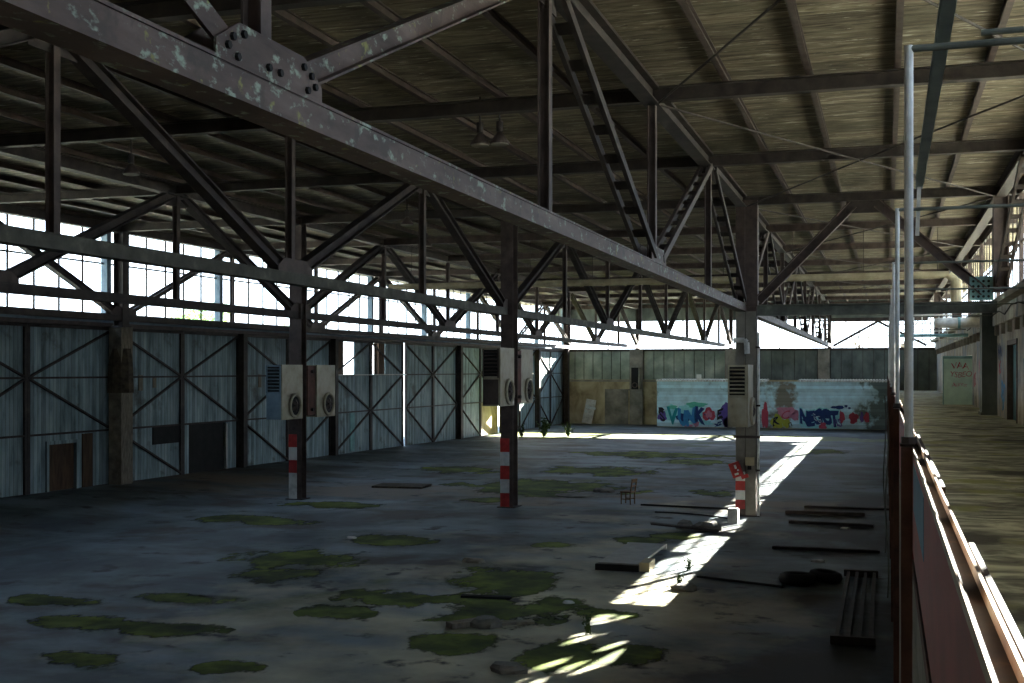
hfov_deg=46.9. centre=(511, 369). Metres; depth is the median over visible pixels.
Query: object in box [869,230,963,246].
rod
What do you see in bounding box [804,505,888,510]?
plank
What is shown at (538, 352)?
post
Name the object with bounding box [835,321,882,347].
tree
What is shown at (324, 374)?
heater
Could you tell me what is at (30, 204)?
purlin
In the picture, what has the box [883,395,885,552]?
hanging cable
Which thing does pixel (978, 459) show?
floor
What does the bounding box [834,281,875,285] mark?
rod
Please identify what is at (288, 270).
truss
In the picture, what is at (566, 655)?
moss
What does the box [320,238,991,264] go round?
roof beam
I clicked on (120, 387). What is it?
post
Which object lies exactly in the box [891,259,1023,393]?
pole
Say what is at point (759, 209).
rod
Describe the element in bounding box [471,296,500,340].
window
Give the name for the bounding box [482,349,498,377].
grille
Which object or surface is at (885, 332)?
window
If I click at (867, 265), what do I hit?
rod
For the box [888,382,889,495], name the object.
post
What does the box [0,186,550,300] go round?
purlin
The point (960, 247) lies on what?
rod
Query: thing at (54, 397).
door
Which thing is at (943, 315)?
pole
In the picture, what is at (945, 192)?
roof beam
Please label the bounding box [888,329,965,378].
pole
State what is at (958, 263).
column
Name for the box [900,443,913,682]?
post
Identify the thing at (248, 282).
window
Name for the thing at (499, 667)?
rubble piece
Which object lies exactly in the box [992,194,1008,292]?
column
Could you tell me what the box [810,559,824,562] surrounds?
rubble piece
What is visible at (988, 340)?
pilaster
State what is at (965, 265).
window
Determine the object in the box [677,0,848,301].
purlin
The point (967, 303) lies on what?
pole
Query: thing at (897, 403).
pole
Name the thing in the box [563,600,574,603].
rubble piece
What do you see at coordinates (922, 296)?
roof beam
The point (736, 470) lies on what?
sign
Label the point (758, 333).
drain pipe
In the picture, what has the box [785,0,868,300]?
purlin
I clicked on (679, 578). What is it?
weed
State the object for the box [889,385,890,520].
post
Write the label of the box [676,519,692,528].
rubble piece
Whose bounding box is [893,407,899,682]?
post
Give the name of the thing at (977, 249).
window
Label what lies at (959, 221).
roof beam
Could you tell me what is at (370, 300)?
window
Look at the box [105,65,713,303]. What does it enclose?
purlin
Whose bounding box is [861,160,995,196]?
rod
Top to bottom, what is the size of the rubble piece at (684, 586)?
0.121 m
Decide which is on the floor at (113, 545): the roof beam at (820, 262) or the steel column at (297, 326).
the steel column at (297, 326)
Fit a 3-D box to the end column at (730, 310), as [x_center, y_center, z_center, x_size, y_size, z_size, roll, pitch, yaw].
[17.792,-3.390,95.854,0.400,3.420,0.400,0,0,18]
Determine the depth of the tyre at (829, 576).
25.01 m
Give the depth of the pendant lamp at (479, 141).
23.90 m
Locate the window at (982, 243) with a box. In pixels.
[980,227,995,300]
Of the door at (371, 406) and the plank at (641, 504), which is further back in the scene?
the door at (371, 406)
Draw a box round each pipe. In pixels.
[389,227,961,301]
[755,332,759,515]
[900,334,967,336]
[901,36,1023,443]
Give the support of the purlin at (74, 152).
attached to the ceiling
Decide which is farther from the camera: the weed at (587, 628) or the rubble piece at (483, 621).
the rubble piece at (483, 621)
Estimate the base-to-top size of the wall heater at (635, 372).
1.800 m
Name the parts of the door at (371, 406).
panel, frame, panel, frame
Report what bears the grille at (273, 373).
attached to the heater at (284, 383)
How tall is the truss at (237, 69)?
3.590 m
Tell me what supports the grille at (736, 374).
attached to the heater at (741, 401)
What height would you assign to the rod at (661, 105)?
0.038 m
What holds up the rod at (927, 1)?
attached to the truss at (1009, 179)
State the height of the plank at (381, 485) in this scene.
0.078 m
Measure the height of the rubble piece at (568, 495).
0.063 m
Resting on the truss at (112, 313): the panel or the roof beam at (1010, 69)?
the roof beam at (1010, 69)
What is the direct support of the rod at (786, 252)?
attached to the truss at (237, 69)
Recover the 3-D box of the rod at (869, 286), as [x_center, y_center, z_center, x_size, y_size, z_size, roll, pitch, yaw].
[21.361,-5.080,75.290,3.610,0.038,7.469,0,0,18]
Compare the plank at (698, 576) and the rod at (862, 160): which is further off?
the rod at (862, 160)
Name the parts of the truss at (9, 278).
gusset plate, post, gusset plate, gusset plate, post, gusset plate, post, post, post, gusset plate, post, post, post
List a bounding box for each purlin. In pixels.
[0,55,695,303]
[0,84,676,303]
[0,108,658,304]
[0,129,637,303]
[0,161,604,305]
[0,175,587,305]
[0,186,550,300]
[14,202,362,267]
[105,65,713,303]
[180,19,730,290]
[271,9,770,302]
[360,0,779,295]
[481,8,800,294]
[590,0,826,295]
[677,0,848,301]
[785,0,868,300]
[888,0,903,300]
[913,0,1014,287]
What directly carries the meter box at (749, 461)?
attached to the steel column at (747, 218)
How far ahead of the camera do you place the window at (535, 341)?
91.99 m
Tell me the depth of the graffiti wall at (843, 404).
91.05 m
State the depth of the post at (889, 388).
28.32 m
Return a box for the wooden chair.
[620,478,636,504]
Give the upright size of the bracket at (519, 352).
1.750 m
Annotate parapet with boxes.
[899,401,1023,682]
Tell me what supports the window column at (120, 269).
on the post at (120, 387)
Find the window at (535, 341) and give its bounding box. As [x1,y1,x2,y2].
[520,302,538,342]
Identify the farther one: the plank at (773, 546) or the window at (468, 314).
the window at (468, 314)
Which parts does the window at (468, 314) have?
post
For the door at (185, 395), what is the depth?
48.38 m
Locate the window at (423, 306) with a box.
[374,281,426,340]
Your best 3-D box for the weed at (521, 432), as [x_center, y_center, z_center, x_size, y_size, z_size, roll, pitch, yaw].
[0.636,4.057,79.235,0.704,0.954,0.577,0,0,-35]
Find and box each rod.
[658,0,780,103]
[660,104,859,160]
[747,161,859,206]
[759,209,868,229]
[786,230,868,251]
[786,252,872,264]
[822,286,872,294]
[827,265,871,273]
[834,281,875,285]
[860,95,1023,160]
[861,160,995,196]
[869,197,991,229]
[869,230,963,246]
[873,247,962,264]
[923,0,1023,50]
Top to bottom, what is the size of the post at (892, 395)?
4.260 m
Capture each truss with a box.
[0,0,831,346]
[0,28,733,347]
[0,146,640,347]
[0,203,574,348]
[927,151,1023,301]
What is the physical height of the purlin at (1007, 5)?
0.150 m
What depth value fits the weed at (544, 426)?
79.75 m
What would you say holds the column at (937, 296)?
on the wall at (1009, 326)
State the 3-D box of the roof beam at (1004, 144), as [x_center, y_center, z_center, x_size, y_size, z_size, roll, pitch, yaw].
[-2.152,-5.260,31.943,32.205,0.280,0.220,0,0,18]
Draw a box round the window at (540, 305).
[540,305,562,344]
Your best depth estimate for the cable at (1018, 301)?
36.70 m
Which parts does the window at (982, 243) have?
post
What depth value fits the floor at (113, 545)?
27.63 m
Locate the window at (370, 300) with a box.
[308,269,373,331]
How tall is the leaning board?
2.140 m
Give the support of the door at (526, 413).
attached to the trim
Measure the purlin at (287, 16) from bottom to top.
0.150 m
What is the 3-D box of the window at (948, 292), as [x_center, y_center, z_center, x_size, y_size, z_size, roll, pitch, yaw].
[27.231,-3.790,73.455,0.130,3.020,7.640,0,0,18]
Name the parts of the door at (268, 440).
panel, frame, panel, frame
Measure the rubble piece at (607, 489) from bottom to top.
0.152 m
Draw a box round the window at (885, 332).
[833,321,933,347]
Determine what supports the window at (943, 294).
in the wall at (1009, 326)
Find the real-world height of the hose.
0.043 m
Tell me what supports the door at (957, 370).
in the wall at (1009, 326)
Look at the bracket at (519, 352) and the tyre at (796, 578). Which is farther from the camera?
the bracket at (519, 352)
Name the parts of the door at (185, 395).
panel, frame, panel, frame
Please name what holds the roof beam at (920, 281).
on the truss at (288, 270)
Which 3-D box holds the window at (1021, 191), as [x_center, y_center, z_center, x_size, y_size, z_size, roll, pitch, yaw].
[13.726,-3.790,30.845,0.130,3.020,7.640,0,0,18]
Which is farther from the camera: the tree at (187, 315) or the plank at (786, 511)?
the tree at (187, 315)
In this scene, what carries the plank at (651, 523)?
on the floor at (113, 545)
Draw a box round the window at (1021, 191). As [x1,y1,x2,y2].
[1019,189,1023,281]
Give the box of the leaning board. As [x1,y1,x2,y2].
[582,399,595,423]
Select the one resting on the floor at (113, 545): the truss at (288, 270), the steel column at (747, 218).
the steel column at (747, 218)
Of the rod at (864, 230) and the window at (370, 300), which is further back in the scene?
the window at (370, 300)
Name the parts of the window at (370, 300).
post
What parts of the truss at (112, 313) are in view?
gusset plate, post, post, gusset plate, post, post, gusset plate, post, post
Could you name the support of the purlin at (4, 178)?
attached to the ceiling
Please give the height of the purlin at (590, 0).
0.150 m
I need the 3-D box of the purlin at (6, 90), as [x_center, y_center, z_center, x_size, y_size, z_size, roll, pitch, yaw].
[-2.210,-5.475,47.408,0.110,0.150,105.050,0,0,18]
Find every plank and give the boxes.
[372,483,431,488]
[446,617,475,628]
[461,594,511,599]
[502,619,534,625]
[641,504,727,509]
[650,522,718,531]
[697,575,782,587]
[772,545,879,553]
[785,510,864,515]
[789,520,873,527]
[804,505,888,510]
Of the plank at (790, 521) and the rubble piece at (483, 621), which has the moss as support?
the rubble piece at (483, 621)
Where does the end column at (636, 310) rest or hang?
attached to the wall at (603, 376)
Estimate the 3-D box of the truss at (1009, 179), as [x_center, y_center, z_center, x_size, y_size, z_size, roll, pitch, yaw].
[16.473,-3.925,41.382,0.370,2.950,104.850,0,0,18]
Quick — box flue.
[733,338,749,353]
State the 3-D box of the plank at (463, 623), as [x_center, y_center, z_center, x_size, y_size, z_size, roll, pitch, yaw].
[-0.813,4.476,20.887,0.700,0.108,0.220,0,0,-34]
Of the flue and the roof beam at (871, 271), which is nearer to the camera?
the flue
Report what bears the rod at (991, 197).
attached to the roof beam at (945, 192)
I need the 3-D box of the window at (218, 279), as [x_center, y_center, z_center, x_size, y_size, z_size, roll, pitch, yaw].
[-13.850,-3.550,47.437,0.270,3.500,7.578,0,0,19]
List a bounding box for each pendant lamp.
[122,140,139,175]
[401,198,413,225]
[426,219,431,246]
[470,97,489,147]
[490,114,509,145]
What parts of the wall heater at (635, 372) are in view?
panel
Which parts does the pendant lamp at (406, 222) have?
lamp shade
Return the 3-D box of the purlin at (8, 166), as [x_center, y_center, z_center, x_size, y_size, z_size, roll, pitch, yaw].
[-8.005,-5.475,49.245,0.110,0.150,105.050,0,0,18]
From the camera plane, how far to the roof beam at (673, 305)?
96.67 m
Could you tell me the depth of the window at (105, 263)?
42.71 m
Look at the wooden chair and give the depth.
39.82 m
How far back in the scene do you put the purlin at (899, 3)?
22.88 m
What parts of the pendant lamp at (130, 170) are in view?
lamp shade, glass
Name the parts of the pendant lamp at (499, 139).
lamp shade, glass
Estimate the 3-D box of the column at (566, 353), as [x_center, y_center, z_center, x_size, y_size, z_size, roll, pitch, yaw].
[4.610,-0.200,99.770,0.500,9.800,0.500,0,0,18]
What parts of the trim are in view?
window sill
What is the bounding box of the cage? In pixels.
[913,314,956,341]
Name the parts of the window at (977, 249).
post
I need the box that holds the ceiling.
[0,0,1023,305]
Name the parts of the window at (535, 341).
frame, post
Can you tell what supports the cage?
attached to the wall at (1009, 326)
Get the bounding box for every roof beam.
[0,0,373,29]
[0,59,1023,148]
[0,137,1023,203]
[121,185,1019,231]
[237,217,1015,250]
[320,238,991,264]
[386,255,978,276]
[435,268,972,282]
[470,279,962,293]
[522,287,945,299]
[545,294,943,304]
[571,300,943,309]
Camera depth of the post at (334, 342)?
60.46 m
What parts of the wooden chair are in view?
seat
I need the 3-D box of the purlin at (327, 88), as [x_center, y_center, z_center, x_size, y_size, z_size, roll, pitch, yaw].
[3.586,-5.475,45.571,0.110,0.150,105.050,0,0,18]
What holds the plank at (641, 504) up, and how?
on the floor at (113, 545)
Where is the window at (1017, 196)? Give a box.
[996,195,1018,296]
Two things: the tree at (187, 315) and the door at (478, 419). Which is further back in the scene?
the tree at (187, 315)
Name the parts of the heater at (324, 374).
panel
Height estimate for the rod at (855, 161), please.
0.038 m
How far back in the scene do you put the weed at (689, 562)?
26.61 m
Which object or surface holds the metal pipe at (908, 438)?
on the post at (906, 449)
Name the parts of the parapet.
panel, rail, panel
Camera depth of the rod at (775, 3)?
18.57 m
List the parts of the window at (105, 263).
post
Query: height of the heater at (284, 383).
1.870 m
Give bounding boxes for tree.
[170,301,229,321]
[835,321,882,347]
[877,321,917,347]
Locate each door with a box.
[0,321,108,497]
[133,328,238,480]
[248,334,330,465]
[339,339,406,453]
[404,343,457,445]
[463,346,500,437]
[518,349,535,428]
[541,350,562,424]
[943,356,971,404]
[1007,338,1017,423]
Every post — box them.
[107,327,133,484]
[238,334,247,467]
[331,339,338,455]
[457,345,462,438]
[536,350,540,427]
[887,377,887,444]
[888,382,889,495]
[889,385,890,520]
[889,388,891,558]
[891,394,894,621]
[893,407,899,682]
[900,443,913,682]
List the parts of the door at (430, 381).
panel, frame, panel, frame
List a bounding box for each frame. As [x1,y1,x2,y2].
[757,199,996,315]
[829,317,927,346]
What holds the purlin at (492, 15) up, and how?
attached to the ceiling
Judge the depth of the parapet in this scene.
3.11 m
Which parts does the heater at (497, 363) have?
panel, panel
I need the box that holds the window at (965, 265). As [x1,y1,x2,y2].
[962,263,967,317]
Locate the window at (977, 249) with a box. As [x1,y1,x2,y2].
[968,246,979,314]
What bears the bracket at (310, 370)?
attached to the steel column at (297, 326)
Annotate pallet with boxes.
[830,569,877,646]
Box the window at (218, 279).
[111,238,222,327]
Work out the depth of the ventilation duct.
44.82 m
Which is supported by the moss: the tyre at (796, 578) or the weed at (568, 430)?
the weed at (568, 430)
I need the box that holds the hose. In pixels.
[655,511,739,519]
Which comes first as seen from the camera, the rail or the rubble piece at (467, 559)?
the rail
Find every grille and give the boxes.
[266,366,280,392]
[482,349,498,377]
[728,366,745,396]
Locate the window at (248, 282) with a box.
[223,256,307,324]
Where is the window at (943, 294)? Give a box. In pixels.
[941,292,944,332]
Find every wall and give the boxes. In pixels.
[556,298,942,424]
[656,374,886,429]
[899,496,918,682]
[931,279,1023,425]
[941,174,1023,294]
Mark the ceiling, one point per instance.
(841, 36)
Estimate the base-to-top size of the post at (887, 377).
4.260 m
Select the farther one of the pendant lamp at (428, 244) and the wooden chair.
the pendant lamp at (428, 244)
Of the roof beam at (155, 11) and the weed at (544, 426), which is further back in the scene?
the weed at (544, 426)
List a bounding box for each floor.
[0,423,892,682]
[900,391,1023,639]
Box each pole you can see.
[888,315,991,381]
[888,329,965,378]
[889,303,1016,384]
[890,287,1023,387]
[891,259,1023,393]
[893,203,1023,406]
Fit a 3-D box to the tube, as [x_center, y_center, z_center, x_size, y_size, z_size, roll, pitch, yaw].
[4.352,-2.050,6.698,3.150,0.040,0.040,0,0,18]
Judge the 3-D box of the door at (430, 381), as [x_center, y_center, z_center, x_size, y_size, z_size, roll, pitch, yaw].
[-4.946,1.508,73.243,0.165,6.216,8.135,0,0,19]
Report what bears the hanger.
hanging from the rail
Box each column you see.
[111,231,130,327]
[285,219,309,499]
[497,220,521,507]
[563,310,569,423]
[635,309,639,349]
[729,309,732,348]
[733,200,760,516]
[827,315,831,348]
[934,292,940,333]
[952,263,961,317]
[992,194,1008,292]
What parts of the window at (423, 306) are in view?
post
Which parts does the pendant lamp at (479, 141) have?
lamp shade, glass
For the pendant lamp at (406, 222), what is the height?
1.030 m
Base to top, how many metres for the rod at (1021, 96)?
0.038 m
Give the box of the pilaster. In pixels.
[978,313,996,414]
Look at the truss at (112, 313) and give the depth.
48.77 m
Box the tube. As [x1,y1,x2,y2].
[981,26,1023,35]
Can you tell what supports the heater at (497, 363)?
attached to the steel column at (509, 232)
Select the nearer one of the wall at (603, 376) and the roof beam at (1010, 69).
the roof beam at (1010, 69)
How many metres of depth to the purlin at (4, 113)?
33.10 m
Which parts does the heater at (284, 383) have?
panel, panel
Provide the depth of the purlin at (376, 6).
22.06 m
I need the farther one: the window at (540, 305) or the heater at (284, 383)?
the window at (540, 305)
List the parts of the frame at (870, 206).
gusset plate, perforated plate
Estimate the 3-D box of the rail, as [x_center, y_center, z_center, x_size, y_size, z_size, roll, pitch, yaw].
[3.346,-2.600,9.167,0.100,0.120,15.500,0,0,18]
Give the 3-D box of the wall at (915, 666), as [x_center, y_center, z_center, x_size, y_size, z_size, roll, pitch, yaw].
[13.009,3.150,40.461,0.028,3.100,101.000,0,0,18]
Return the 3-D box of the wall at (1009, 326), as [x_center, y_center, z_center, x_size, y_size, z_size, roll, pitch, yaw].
[17.235,-0.340,41.140,1.400,3.880,104.850,0,0,18]
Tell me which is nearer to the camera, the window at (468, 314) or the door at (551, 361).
the window at (468, 314)
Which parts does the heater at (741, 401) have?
panel, panel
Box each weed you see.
[518,423,524,436]
[536,417,550,436]
[562,422,574,436]
[580,611,593,634]
[676,572,683,582]
[683,557,693,570]
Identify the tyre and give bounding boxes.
[778,571,816,585]
[810,568,842,583]
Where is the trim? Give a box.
[0,268,563,350]
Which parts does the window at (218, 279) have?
post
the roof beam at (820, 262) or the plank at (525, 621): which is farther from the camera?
the roof beam at (820, 262)
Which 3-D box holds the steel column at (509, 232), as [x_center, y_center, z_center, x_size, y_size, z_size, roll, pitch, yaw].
[-0.089,-0.370,39.105,0.620,9.800,0.750,0,0,18]
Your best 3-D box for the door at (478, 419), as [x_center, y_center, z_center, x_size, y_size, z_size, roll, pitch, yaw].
[-2.384,1.550,81.268,0.768,6.300,8.280,0,0,18]
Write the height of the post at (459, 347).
6.132 m
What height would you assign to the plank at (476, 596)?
0.058 m
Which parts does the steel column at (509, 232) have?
plate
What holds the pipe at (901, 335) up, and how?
attached to the wall at (1009, 326)
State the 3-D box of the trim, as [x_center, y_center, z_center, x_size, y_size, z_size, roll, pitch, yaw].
[-12.729,-3.575,50.637,3.063,3.950,104.850,0,0,18]
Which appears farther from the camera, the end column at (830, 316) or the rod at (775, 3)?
the end column at (830, 316)
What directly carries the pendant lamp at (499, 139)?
hanging from the ceiling
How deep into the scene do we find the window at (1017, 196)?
36.67 m
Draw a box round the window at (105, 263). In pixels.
[0,214,110,321]
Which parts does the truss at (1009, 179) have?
gusset plate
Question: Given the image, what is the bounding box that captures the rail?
[915,0,956,188]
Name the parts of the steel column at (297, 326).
plate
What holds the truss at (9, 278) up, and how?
on the steel column at (297, 326)
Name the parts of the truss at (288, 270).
gusset plate, post, post, gusset plate, post, gusset plate, gusset plate, post, post, gusset plate, post, post, post, post, post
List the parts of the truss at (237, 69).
gusset plate, post, post, gusset plate, post, gusset plate, post, post, post, post, post, post, post, post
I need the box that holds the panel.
[595,542,666,571]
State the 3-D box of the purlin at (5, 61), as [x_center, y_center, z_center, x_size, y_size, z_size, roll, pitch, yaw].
[-0.761,-5.475,46.949,0.110,0.150,105.050,0,0,18]
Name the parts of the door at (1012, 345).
panel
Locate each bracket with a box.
[306,366,315,414]
[518,351,521,402]
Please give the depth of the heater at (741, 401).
35.20 m
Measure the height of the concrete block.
0.440 m
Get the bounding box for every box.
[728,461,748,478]
[745,457,753,469]
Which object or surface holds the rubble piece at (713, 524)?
on the floor at (113, 545)
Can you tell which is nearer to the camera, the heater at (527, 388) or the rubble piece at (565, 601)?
the rubble piece at (565, 601)
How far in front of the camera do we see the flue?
36.37 m
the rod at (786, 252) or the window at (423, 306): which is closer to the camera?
the rod at (786, 252)
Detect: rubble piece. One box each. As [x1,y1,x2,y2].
[462,557,484,563]
[470,615,501,628]
[490,661,527,674]
[555,493,595,497]
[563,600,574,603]
[593,487,614,492]
[670,582,696,591]
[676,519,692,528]
[692,520,721,531]
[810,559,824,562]
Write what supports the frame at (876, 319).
attached to the end column at (830, 316)
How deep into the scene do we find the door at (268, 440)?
55.19 m
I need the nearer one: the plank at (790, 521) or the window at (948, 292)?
the plank at (790, 521)
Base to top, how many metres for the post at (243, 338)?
5.940 m
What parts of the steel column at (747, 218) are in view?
plate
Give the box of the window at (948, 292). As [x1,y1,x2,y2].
[945,284,950,328]
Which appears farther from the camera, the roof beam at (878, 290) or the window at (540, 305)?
the window at (540, 305)
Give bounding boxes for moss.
[6,434,843,674]
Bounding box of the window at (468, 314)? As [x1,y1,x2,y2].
[431,289,470,338]
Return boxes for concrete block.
[728,508,738,523]
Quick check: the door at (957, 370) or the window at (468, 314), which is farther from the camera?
the window at (468, 314)
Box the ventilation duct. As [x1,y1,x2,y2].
[934,317,979,328]
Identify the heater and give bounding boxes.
[266,365,302,419]
[306,365,334,416]
[482,348,514,406]
[518,349,533,403]
[631,368,640,388]
[728,365,755,426]
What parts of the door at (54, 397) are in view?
panel, frame, wicket door, wicket frame, panel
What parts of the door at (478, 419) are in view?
panel, frame, frame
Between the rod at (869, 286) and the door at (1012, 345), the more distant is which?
the rod at (869, 286)
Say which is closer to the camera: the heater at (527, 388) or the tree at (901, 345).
the heater at (527, 388)
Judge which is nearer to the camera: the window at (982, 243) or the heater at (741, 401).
the heater at (741, 401)
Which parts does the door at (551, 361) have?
panel, frame, panel, frame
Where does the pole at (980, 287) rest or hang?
on the post at (889, 388)
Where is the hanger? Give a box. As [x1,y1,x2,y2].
[915,187,920,235]
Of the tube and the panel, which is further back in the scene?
the panel
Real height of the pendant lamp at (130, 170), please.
1.030 m
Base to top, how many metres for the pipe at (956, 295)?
3.000 m
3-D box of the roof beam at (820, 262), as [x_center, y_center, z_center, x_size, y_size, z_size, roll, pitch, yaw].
[7.213,-5.260,60.236,31.448,0.280,0.220,0,0,18]
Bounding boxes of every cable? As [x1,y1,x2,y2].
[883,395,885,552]
[967,301,1023,330]

